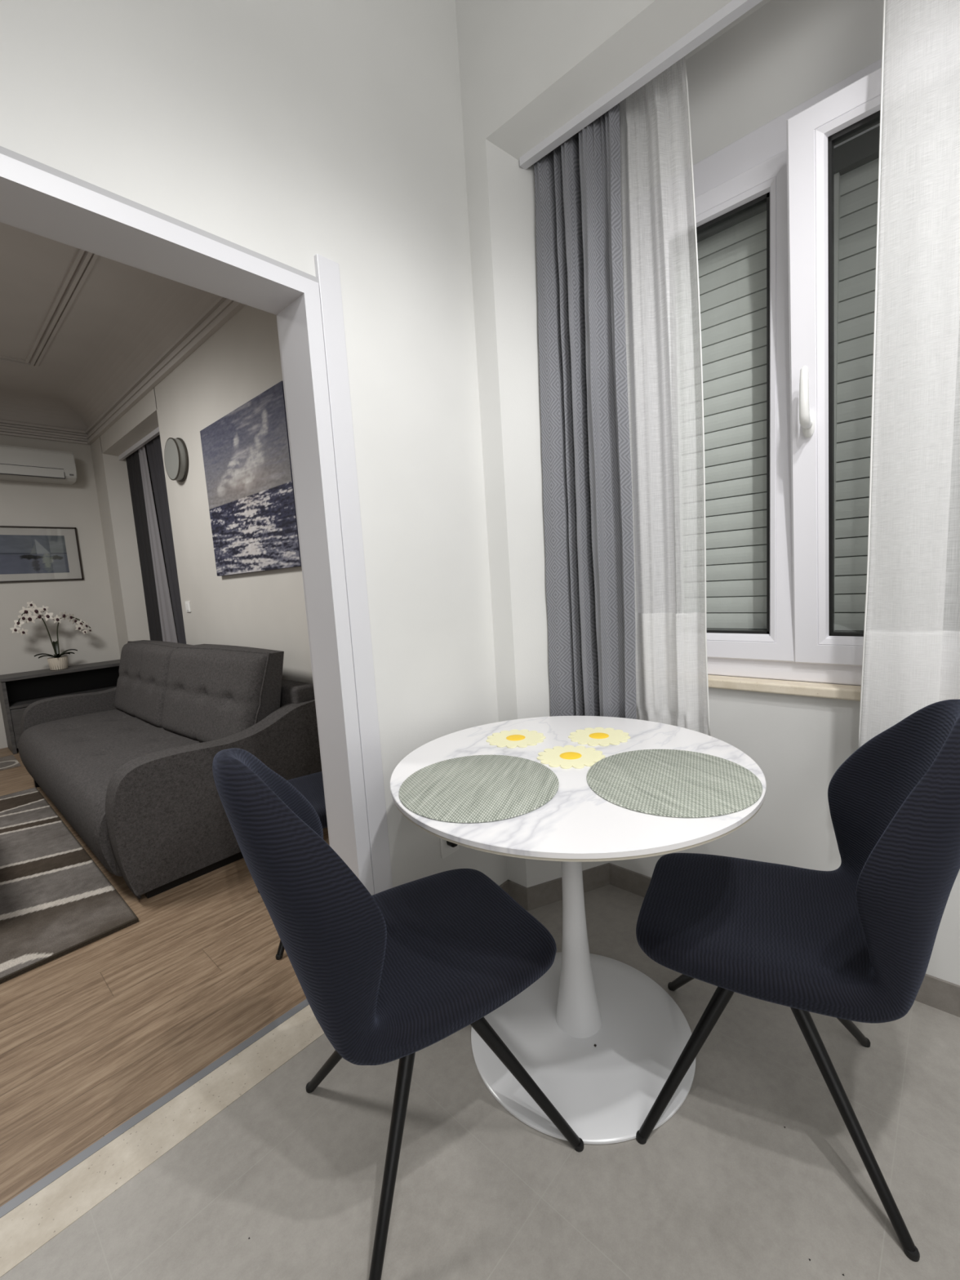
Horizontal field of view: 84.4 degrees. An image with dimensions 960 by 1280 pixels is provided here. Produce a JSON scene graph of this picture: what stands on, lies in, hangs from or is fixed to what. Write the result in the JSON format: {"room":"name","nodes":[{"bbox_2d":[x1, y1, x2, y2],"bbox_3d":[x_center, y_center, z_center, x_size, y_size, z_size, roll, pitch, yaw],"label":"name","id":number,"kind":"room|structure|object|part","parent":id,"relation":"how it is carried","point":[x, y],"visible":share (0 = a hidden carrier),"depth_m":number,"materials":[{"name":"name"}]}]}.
{"room":"dining room","nodes":[
{"label":"dining room","id":0,"kind":"room"},
{"bbox_2d":[0,425,119,748],"bbox_3d":[-4.893,-0.508,4.040,0.100,3.160,4.636,2,9,42],"label":"wall","id":1,"kind":"structure","parent":0,"point":[22,504],"depth_m":4.98,"materials":[{"name":"paint"}]},
{"bbox_2d":[0,444,76,484],"bbox_3d":[-4.088,-1.545,4.630,0.224,0.262,0.860,2,9,42],"label":"air conditioner","id":2,"kind":"object","parent":1,"relation":"attached to","point":[20,464],"visible":1,"depth_m":4.68,"materials":[{"name":"grey plastic"}]},
{"bbox_2d":[0,525,84,582],"bbox_3d":[-4.168,-0.766,4.729,0.022,0.495,0.970,2,9,42],"label":"framed print","id":3,"kind":"object","parent":1,"relation":"attached to","point":[27,553],"visible":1,"depth_m":4.86,"materials":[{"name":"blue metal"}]},
{"bbox_2d":[0,222,219,431],"bbox_3d":[-3.201,-1.840,2.179,5.022,0.302,4.736,2,9,42],"label":"ceiling","id":4,"kind":"structure","parent":0,"point":[122,317],"depth_m":3.48,"materials":[{"name":"paint"}]},
{"bbox_2d":[0,248,98,367],"bbox_3d":[-3.042,-1.843,1.759,3.620,0.020,2.938,2,9,42],"label":"trim","id":5,"kind":"structure","parent":4,"relation":"attached to","point":[87,255],"depth_m":3.25,"materials":[{"name":"paint"}]},
{"bbox_2d":[0,746,329,1206],"bbox_3d":[-3.102,1.198,2.625,5.159,0.120,4.550,2,9,42],"label":"floor","id":6,"kind":"structure","parent":0,"point":[93,1035],"depth_m":1.61,"materials":[{"name":"brown wood"}]},
{"bbox_2d":[0,755,20,770],"bbox_3d":[-4.106,1.041,3.943,0.430,0.012,1.000,2,9,42],"label":"rug","id":7,"kind":"object","parent":6,"relation":"on","point":[7,762],"visible":1,"depth_m":4.22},
{"bbox_2d":[0,659,119,754],"bbox_3d":[-3.804,0.585,4.922,0.355,0.655,0.940,2,9,42],"label":"console table","id":8,"kind":"object","parent":6,"relation":"on","point":[18,691],"visible":0.56,"depth_m":4.85,"materials":[{"name":"black wood"}]},
{"bbox_3d":[-4.109,0.657,4.596,0.340,0.625,0.025,2,9,42],"label":"panel","id":9,"kind":"part","parent":8,"relation":"part of","materials":[{"name":"grey wood"}]},
{"bbox_3d":[-3.791,0.703,4.931,0.300,0.338,0.874,2,9,42],"label":"drawer","id":10,"kind":"part","parent":8,"relation":"part of","materials":[{"name":"grey wood"}]},
{"bbox_2d":[9,600,92,670],"bbox_3d":[-3.856,-0.043,4.770,0.210,0.631,0.575,0,8,30],"label":"potted orchid","id":11,"kind":"object","parent":8,"relation":"on","point":[56,662],"visible":1,"depth_m":4.76,"materials":[{"name":"white plant"}]},
{"bbox_3d":[-3.981,-0.090,4.538,0.070,0.068,0.007,-10,9,-43],"label":"flower","id":12,"kind":"part","parent":11,"relation":"part of","materials":[{"name":"beige plant"}]},
{"bbox_3d":[-3.974,-0.146,4.566,0.074,0.074,0.024,-5,7,-16],"label":"flower","id":13,"kind":"part","parent":11,"relation":"part of","materials":[{"name":"beige plant"}]},
{"bbox_3d":[-3.954,-0.192,4.586,0.004,0.077,0.075,0,8,31],"label":"flower","id":14,"kind":"part","parent":11,"relation":"part of","materials":[{"name":"beige plant"}]},
{"bbox_3d":[-3.947,-0.073,4.577,0.070,0.064,0.021,-7,8,-29],"label":"flower","id":15,"kind":"part","parent":11,"relation":"part of","materials":[{"name":"beige plant"}]},
{"bbox_3d":[-3.951,-0.248,4.601,0.085,0.088,0.010,-9,9,-41],"label":"flower","id":16,"kind":"part","parent":11,"relation":"part of","materials":[{"name":"beige plant"}]},
{"bbox_3d":[-3.910,-0.307,4.614,0.004,0.065,0.064,1,8,34],"label":"flower","id":17,"kind":"part","parent":11,"relation":"part of","materials":[{"name":"beige plant"}]},
{"bbox_3d":[-3.925,-0.190,4.620,0.097,0.093,0.017,-6,7,-22],"label":"flower","id":18,"kind":"part","parent":11,"relation":"part of","materials":[{"name":"beige plant"}]},
{"bbox_3d":[-3.885,-0.261,4.638,0.097,0.090,0.022,-6,7,-20],"label":"flower","id":19,"kind":"part","parent":11,"relation":"part of","materials":[{"name":"beige plant"}]},
{"bbox_3d":[-3.909,-0.042,4.676,0.021,0.460,0.263,0,7,27],"label":"flower stem","id":20,"kind":"part","parent":11,"relation":"part of","materials":[{"name":"grey"}]},
{"bbox_3d":[-3.884,-0.209,4.669,0.013,0.087,0.087,1,8,32],"label":"flower","id":21,"kind":"part","parent":11,"relation":"part of","materials":[{"name":"beige plant"}]},
{"bbox_3d":[-3.866,-0.276,4.698,0.065,0.065,0.007,-9,8,-37],"label":"flower","id":22,"kind":"part","parent":11,"relation":"part of","materials":[{"name":"beige plant"}]},
{"bbox_3d":[-3.851,-0.212,4.715,0.086,0.086,0.021,-7,7,-26],"label":"flower","id":23,"kind":"part","parent":11,"relation":"part of","materials":[{"name":"beige plant"}]},
{"bbox_3d":[-3.841,0.212,4.823,0.144,0.112,0.144,2,9,42],"label":"pot","id":24,"kind":"part","parent":11,"relation":"part of","materials":[{"name":"beige ceramic"}]},
{"bbox_3d":[-3.814,-0.189,4.778,0.009,0.079,0.081,2,9,40],"label":"flower","id":25,"kind":"part","parent":11,"relation":"part of","materials":[{"name":"beige plant"}]},
{"bbox_3d":[-3.785,-0.222,4.814,0.012,0.088,0.087,-2,7,15],"label":"flower","id":26,"kind":"part","parent":11,"relation":"part of","materials":[{"name":"beige plant"}]},
{"bbox_3d":[-3.759,-0.209,4.854,0.011,0.084,0.081,-3,7,7],"label":"flower","id":27,"kind":"part","parent":11,"relation":"part of","materials":[{"name":"beige plant"}]},
{"bbox_3d":[-3.744,-0.037,4.885,0.266,0.380,0.014,-9,8,-37],"label":"flower stem","id":28,"kind":"part","parent":11,"relation":"part of","materials":[{"name":"grey"}]},
{"bbox_3d":[-3.735,-0.182,4.884,0.020,0.073,0.077,-3,7,9],"label":"flower","id":29,"kind":"part","parent":11,"relation":"part of","materials":[{"name":"beige plant"}]},
{"bbox_3d":[-3.699,-0.110,4.893,0.069,0.067,0.016,-8,8,-31],"label":"flower","id":30,"kind":"part","parent":11,"relation":"part of","materials":[{"name":"beige plant"}]},
{"bbox_3d":[-3.701,-0.157,4.912,0.074,0.070,0.016,-9,9,-41],"label":"flower","id":31,"kind":"part","parent":11,"relation":"part of","materials":[{"name":"beige plant"}]},
{"bbox_3d":[-3.663,-0.131,4.918,0.005,0.065,0.063,-1,7,19],"label":"flower","id":32,"kind":"part","parent":11,"relation":"part of","materials":[{"name":"beige plant"}]},
{"bbox_3d":[-3.925,0.585,5.034,0.015,0.605,0.880,2,9,42],"label":"panel","id":33,"kind":"part","parent":8,"relation":"part of","materials":[{"name":"black wood"}]},
{"bbox_2d":[8,684,116,709],"bbox_3d":[-3.808,0.518,4.915,0.325,0.020,0.880,2,9,42],"label":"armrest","id":34,"kind":"object","parent":8,"relation":"attached to","point":[21,703],"depth_m":4.91,"materials":[{"name":"grey fabric"}]},
{"bbox_2d":[0,786,138,983],"bbox_3d":[-2.771,1.159,2.188,2.315,0.014,1.768,2,9,42],"label":"rug","id":35,"kind":"object","parent":6,"relation":"on","point":[55,901],"visible":1,"depth_m":2.27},
{"bbox_2d":[0,998,309,1217],"bbox_3d":[-1.208,1.282,0.857,0.026,0.122,4.500,2,9,42],"label":"trim","id":36,"kind":"structure","parent":6,"relation":"on","point":[63,1169],"depth_m":1.27,"materials":[{"name":"grey metal"}]},
{"bbox_2d":[17,640,321,899],"bbox_3d":[-2.027,0.528,3.226,2.406,0.936,1.015,2,9,42],"label":"sofa","id":37,"kind":"object","parent":6,"relation":"on","point":[128,765],"visible":0.99,"depth_m":2.67,"materials":[{"name":"grey fabric"}]},
{"bbox_3d":[-3.062,0.954,3.664,0.040,0.120,0.040,2,9,42],"label":"leg","id":38,"kind":"part","parent":37,"relation":"part of","materials":[{"name":"black metal"}]},
{"bbox_3d":[-2.847,0.607,4.025,0.123,0.638,0.967,2,9,42],"label":"armrest","id":39,"kind":"part","parent":37,"relation":"part of","materials":[{"name":"grey fabric"}]},
{"bbox_2d":[17,709,202,875],"bbox_3d":[-2.105,0.747,3.152,2.154,0.359,0.747,2,9,42],"label":"seat cushion","id":40,"kind":"object","parent":37,"relation":"on","point":[73,757],"depth_m":2.92,"materials":[{"name":"grey fabric"}]},
{"bbox_3d":[-2.004,0.765,3.262,2.180,0.265,0.935,2,9,42],"label":"seat","id":41,"kind":"part","parent":37,"relation":"part of","materials":[{"name":"grey fabric"}]},
{"bbox_2d":[114,640,192,727],"bbox_3d":[-2.299,0.278,3.706,1.065,0.506,0.276,2,9,42],"label":"cushion","id":42,"kind":"object","parent":37,"relation":"on","point":[140,690],"depth_m":3.56,"materials":[{"name":"grey fabric"}]},
{"bbox_3d":[-1.145,1.006,2.494,0.040,0.045,0.760,2,9,42],"label":"leg","id":43,"kind":"part","parent":37,"relation":"part of","materials":[{"name":"black metal"}]},
{"bbox_3d":[-1.164,0.679,2.484,0.123,0.638,0.967,2,9,42],"label":"armrest","id":44,"kind":"part","parent":37,"relation":"part of","materials":[{"name":"grey fabric"}]},
{"bbox_2d":[160,644,284,742],"bbox_3d":[-1.501,0.307,3.021,1.072,0.506,0.335,2,9,42],"label":"cushion","id":45,"kind":"object","parent":37,"relation":"on","point":[210,692],"depth_m":2.86,"materials":[{"name":"grey fabric"}]},
{"bbox_3d":[-1.726,0.528,3.556,2.310,0.662,0.128,2,9,42],"label":"backrest","id":46,"kind":"part","parent":37,"relation":"part of","materials":[{"name":"grey fabric"}]},
{"bbox_2d":[257,771,327,959],"bbox_3d":[-0.575,0.562,2.088,0.619,0.957,0.489,-7,8,-29],"label":"dining chair","id":47,"kind":"object","parent":6,"relation":"on","point":[310,786],"visible":0.06,"depth_m":2.07,"materials":[{"name":"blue fabric"}]},
{"bbox_3d":[-0.650,0.873,1.923,0.035,0.387,0.319,-2,7,14],"label":"leg","id":48,"kind":"part","parent":47,"relation":"part of","materials":[{"name":"black metal"}]},
{"bbox_3d":[-0.628,0.604,2.061,0.490,0.115,0.453,-7,8,-29],"label":"seat","id":49,"kind":"part","parent":47,"relation":"part of","materials":[{"name":"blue fabric"}]},
{"bbox_2d":[89,305,313,684],"bbox_3d":[-1.696,-0.681,3.804,4.922,3.160,0.564,2,9,42],"label":"wall","id":50,"kind":"structure","parent":0,"point":[241,361],"depth_m":3.51,"materials":[{"name":"paint"}]},
{"bbox_2d":[0,296,245,444],"bbox_3d":[-3.320,-1.611,1.986,4.922,0.120,4.036,2,9,42],"label":"trim","id":51,"kind":"structure","parent":50,"relation":"attached to","point":[222,309],"depth_m":3.86,"materials":[{"name":"paint"}]},
{"bbox_2d":[118,426,159,460],"bbox_3d":[-2.813,-1.683,4.441,1.483,0.060,0.027,2,9,42],"label":"trim","id":52,"kind":"structure","parent":50,"relation":"attached to","point":[155,433],"depth_m":4.51,"materials":[{"name":"white paint"}]},
{"bbox_2d":[125,449,163,641],"bbox_3d":[-3.107,-0.525,4.960,0.410,2.520,0.032,2,9,42],"label":"curtain","id":53,"kind":"object","parent":50,"relation":"hanging from","point":[133,464],"visible":0.7,"depth_m":4.90,"materials":[{"name":"grey fabric"}]},
{"bbox_2d":[137,444,177,643],"bbox_3d":[-2.787,-0.511,4.666,0.480,2.520,0.029,2,9,42],"label":"sheer curtain","id":54,"kind":"object","parent":50,"relation":"hanging from","point":[168,632],"visible":0.69,"depth_m":4.68,"materials":[{"name":"grey fabric"}]},
{"bbox_2d":[145,434,186,644],"bbox_3d":[-2.517,-0.499,4.420,0.790,2.520,0.032,2,9,42],"label":"curtain","id":55,"kind":"object","parent":50,"relation":"hanging from","point":[153,447],"visible":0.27,"depth_m":4.48,"materials":[{"name":"grey fabric"}]},
{"bbox_2d":[164,437,188,481],"bbox_3d":[-2.092,-1.241,3.643,0.290,0.290,0.061,2,9,42],"label":"wall lamp","id":56,"kind":"object","parent":50,"relation":"attached to","point":[175,453],"visible":1,"depth_m":3.59,"materials":[{"name":"grey plastic"}]},
{"bbox_2d":[164,438,178,479],"bbox_3d":[-2.110,-1.238,3.623,0.266,0.266,0.006,2,9,42],"label":"diffuser","id":57,"kind":"object","parent":56,"relation":"attached to","point":[171,446],"depth_m":3.61,"materials":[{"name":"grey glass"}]},
{"bbox_3d":[-2.093,-1.241,3.641,0.276,0.276,0.042,2,9,42],"label":"lamp shade","id":58,"kind":"part","parent":56,"relation":"part of","materials":[{"name":"grey glass"}]},
{"bbox_3d":[-2.076,-1.244,3.660,0.290,0.290,0.014,2,9,42],"label":"plate","id":59,"kind":"part","parent":56,"relation":"part of","materials":[{"name":"grey metal"}]},
{"bbox_2d":[184,600,191,612],"bbox_3d":[-2.160,-0.246,3.912,0.080,0.080,0.013,2,9,42],"label":"light switch","id":60,"kind":"object","parent":50,"relation":"attached to","point":[188,608],"visible":1,"depth_m":3.89,"materials":[{"name":"white plastic"}]},
{"bbox_2d":[200,381,301,576],"bbox_3d":[-1.329,-0.847,3.028,1.060,0.905,0.030,2,9,42],"label":"seascape painting","id":61,"kind":"object","parent":50,"relation":"attached to","point":[246,455],"visible":1,"depth_m":2.95,"materials":[{"name":"fabric"}]},
{"bbox_2d":[0,0,507,887],"bbox_3d":[-1.231,-0.359,0.594,0.116,3.200,4.500,2,9,42],"label":"wall","id":62,"kind":"structure","parent":0,"point":[289,132],"depth_m":1.48,"materials":[{"name":"paint"}]},
{"bbox_2d":[0,1004,324,1277],"bbox_3d":[-1.151,1.285,0.805,0.128,0.121,4.500,2,9,42],"label":"threshold","id":63,"kind":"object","parent":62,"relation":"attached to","point":[40,1218],"depth_m":1.21,"materials":[{"name":"stone"}]},
{"bbox_2d":[0,146,392,895],"bbox_3d":[-1.005,0.159,0.862,0.156,2.083,1.924,2,9,42],"label":"door frame","id":64,"kind":"structure","parent":62,"relation":"in","point":[37,197],"depth_m":1.40,"materials":[{"name":"white paint"}]},
{"bbox_3d":[-0.334,0.043,1.497,0.014,2.083,0.066,2,9,42],"label":"casing","id":65,"kind":"part","parent":64,"relation":"part of","materials":[{"name":"white paint"}]},
{"bbox_2d":[440,838,459,858],"bbox_3d":[-0.092,0.683,1.774,0.037,0.080,0.080,2,9,42],"label":"wall socket","id":66,"kind":"object","parent":62,"relation":"attached to","point":[447,848],"visible":0.49,"depth_m":1.76,"materials":[{"name":"white plastic"}]},
{"bbox_2d":[0,884,959,1279],"bbox_3d":[0.346,1.346,-0.531,3.887,0.120,4.550,2,9,42],"label":"floor","id":67,"kind":"structure","parent":0,"point":[721,1189],"depth_m":1.10,"materials":[{"name":"grey tile"}]},
{"bbox_2d":[212,747,583,1279],"bbox_3d":[-0.183,0.645,1.151,0.619,0.957,0.489,-7,8,-30],"label":"dining chair","id":68,"kind":"object","parent":67,"relation":"on","point":[388,975],"visible":1,"depth_m":0.96,"materials":[{"name":"blue fabric"}]},
{"bbox_3d":[-0.367,0.460,1.030,0.223,0.537,0.457,-7,8,-30],"label":"backrest","id":69,"kind":"part","parent":68,"relation":"part of","materials":[{"name":"blue fabric"}]},
{"bbox_3d":[-0.287,0.927,1.255,0.319,0.387,0.035,-2,7,14],"label":"leg","id":70,"kind":"part","parent":68,"relation":"part of","materials":[{"name":"black metal"}]},
{"bbox_3d":[-0.164,0.944,1.043,0.035,0.387,0.319,-2,7,16],"label":"leg","id":71,"kind":"part","parent":68,"relation":"part of","materials":[{"name":"black metal"}]},
{"bbox_3d":[-0.125,0.674,1.187,0.490,0.115,0.453,-7,8,-30],"label":"seat","id":72,"kind":"part","parent":68,"relation":"part of","materials":[{"name":"blue fabric"}]},
{"bbox_3d":[0.055,0.916,1.163,0.319,0.387,0.035,-2,7,16],"label":"leg","id":73,"kind":"part","parent":68,"relation":"part of","materials":[{"name":"black metal"}]},
{"bbox_2d":[390,715,766,1144],"bbox_3d":[0.246,0.687,1.397,0.896,0.757,0.896,2,9,42],"label":"table","id":74,"kind":"object","parent":67,"relation":"on","point":[600,1038],"visible":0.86,"depth_m":1.33,"materials":[{"name":"white stone"}]},
{"bbox_2d":[399,755,559,822],"bbox_3d":[-0.003,0.337,1.241,0.371,0.004,0.397,-4,7,-1],"label":"placemat","id":75,"kind":"object","parent":74,"relation":"on","point":[475,788],"visible":1,"depth_m":1.21,"materials":[{"name":"grey fabric"}]},
{"bbox_2d":[486,728,546,748],"bbox_3d":[0.106,0.291,1.572,0.176,0.005,0.175,1,8,37],"label":"coaster","id":76,"kind":"object","parent":74,"relation":"on","point":[514,738],"visible":1,"depth_m":1.56,"materials":[{"name":"beige"}]},
{"bbox_2d":[506,734,524,740],"bbox_3d":[0.106,0.289,1.573,0.057,0.003,0.057,-1,7,23],"label":"flower","id":77,"kind":"object","parent":76,"relation":"on","point":[508,737],"depth_m":1.57,"materials":[{"name":"yellow fabric"}]},
{"bbox_2d":[537,745,604,768],"bbox_3d":[0.237,0.304,1.387,0.176,0.005,0.175,2,9,42],"label":"coaster","id":78,"kind":"object","parent":74,"relation":"on","point":[567,757],"visible":1,"depth_m":1.38,"materials":[{"name":"beige"}]},
{"bbox_2d":[560,751,581,759],"bbox_3d":[0.237,0.302,1.388,0.057,0.003,0.057,-8,8,-33],"label":"flower","id":79,"kind":"object","parent":78,"relation":"on","point":[563,755],"depth_m":1.38,"materials":[{"name":"yellow fabric"}]},
{"bbox_2d":[568,727,630,746],"bbox_3d":[0.346,0.279,1.540,0.176,0.005,0.175,0,7,25],"label":"coaster","id":80,"kind":"object","parent":74,"relation":"on","point":[596,736],"visible":1,"depth_m":1.53,"materials":[{"name":"beige"}]},
{"bbox_2d":[589,733,608,738],"bbox_3d":[0.346,0.278,1.541,0.057,0.003,0.057,0,8,30],"label":"flower","id":81,"kind":"object","parent":80,"relation":"on","point":[592,735],"depth_m":1.53,"materials":[{"name":"yellow fabric"}]},
{"bbox_2d":[586,749,762,817],"bbox_3d":[0.432,0.313,1.204,0.371,0.004,0.397,-1,7,19],"label":"placemat","id":82,"kind":"object","parent":74,"relation":"on","point":[672,783],"visible":1,"depth_m":1.17,"materials":[{"name":"grey fabric"}]},
{"bbox_2d":[635,699,959,1262],"bbox_3d":[0.687,0.589,1.170,0.619,0.957,0.489,0,7,28],"label":"dining chair","id":83,"kind":"object","parent":67,"relation":"on","point":[854,941],"visible":1,"depth_m":1.07,"materials":[{"name":"blue fabric"}]},
{"bbox_3d":[0.604,0.855,1.399,0.035,0.387,0.319,-5,7,-16],"label":"leg","id":84,"kind":"part","parent":83,"relation":"part of","materials":[{"name":"black metal"}]},
{"bbox_3d":[0.486,0.888,1.175,0.319,0.387,0.035,-6,7,-18],"label":"leg","id":85,"kind":"part","parent":83,"relation":"part of","materials":[{"name":"black metal"}]},
{"bbox_3d":[0.632,0.624,1.204,0.490,0.115,0.453,0,7,28],"label":"seat","id":86,"kind":"part","parent":83,"relation":"part of","materials":[{"name":"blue fabric"}]},
{"bbox_3d":[0.707,0.887,1.063,0.235,0.387,0.235,0,7,28],"label":"leg","id":87,"kind":"part","parent":83,"relation":"part of","materials":[{"name":"black metal"}]},
{"bbox_3d":[0.824,0.855,1.278,0.319,0.387,0.035,-5,7,-16],"label":"leg","id":88,"kind":"part","parent":83,"relation":"part of","materials":[{"name":"black metal"}]},
{"bbox_3d":[0.849,0.381,1.053,0.223,0.537,0.457,0,7,28],"label":"backrest","id":89,"kind":"part","parent":83,"relation":"part of","materials":[{"name":"blue fabric"}]},
{"bbox_2d":[455,0,959,985],"bbox_3d":[1.694,-0.571,0.832,3.862,3.200,0.764,2,9,42],"label":"wall","id":90,"kind":"structure","parent":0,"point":[528,68],"depth_m":1.62,"materials":[{"name":"paint"}]},
{"bbox_2d":[499,862,959,1017],"bbox_3d":[1.462,1.035,0.655,3.862,0.085,0.870,2,9,42],"label":"baseboard","id":91,"kind":"structure","parent":90,"relation":"attached to","point":[936,993],"depth_m":1.99,"materials":[{"name":"grey tile"}]},
{"bbox_2d":[626,58,959,701],"bbox_3d":[0.905,-0.645,1.518,1.055,1.617,0.266,2,9,42],"label":"window","id":92,"kind":"structure","parent":90,"relation":"attached to","point":[786,212],"depth_m":1.53,"materials":[{"name":"white plastic"}]},
{"bbox_3d":[0.761,-0.650,1.686,0.445,1.427,0.062,2,9,42],"label":"sash","id":93,"kind":"part","parent":92,"relation":"part of","materials":[{"name":"white plastic"}]},
{"bbox_3d":[0.941,0.144,1.593,1.055,0.031,0.068,2,9,42],"label":"sill","id":94,"kind":"part","parent":92,"relation":"part of","materials":[{"name":"beige stone"}]},
{"bbox_3d":[0.871,-0.635,1.415,0.029,0.178,0.065,2,14,42],"label":"handle","id":95,"kind":"part","parent":92,"relation":"part of","materials":[{"name":"white plastic"}]},
{"bbox_3d":[1.047,-0.627,1.342,0.448,1.427,0.062,2,14,42],"label":"sash","id":96,"kind":"part","parent":92,"relation":"part of","materials":[{"name":"white plastic"}]},
{"bbox_2d":[679,146,959,631],"bbox_3d":[0.978,-0.689,1.595,0.975,1.546,0.011,2,9,42],"label":"roller shutter","id":97,"kind":"object","parent":90,"relation":"attached to","point":[732,258],"depth_m":1.67,"materials":[{"name":"grey plastic"}]},
{"bbox_3d":[0.721,-1.650,1.288,1.340,0.044,0.125,2,9,42],"label":"track","id":98,"kind":"object","parent":90,"relation":"attached to","visible":0},
{"bbox_2d":[533,102,636,719],"bbox_3d":[0.343,-0.675,1.747,0.316,1.965,0.098,2,9,42],"label":"curtain","id":99,"kind":"object","parent":98,"relation":"hanging from","point":[588,499],"visible":0.91,"depth_m":1.73,"materials":[{"name":"grey fabric"}]},
{"bbox_2d":[619,56,711,736],"bbox_3d":[0.563,-0.668,1.618,0.274,1.986,0.068,2,9,42],"label":"sheer curtain","id":100,"kind":"object","parent":98,"relation":"hanging from","point":[672,682],"visible":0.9,"depth_m":1.61,"materials":[{"name":"white fabric"}]},
{"bbox_2d":[857,0,959,748],"bbox_3d":[1.121,-0.653,1.086,0.534,1.965,0.056,2,9,42],"label":"sheer curtain","id":101,"kind":"object","parent":98,"relation":"hanging from","point":[911,660],"visible":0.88,"depth_m":1.20,"materials":[{"name":"white fabric"}]}
]}

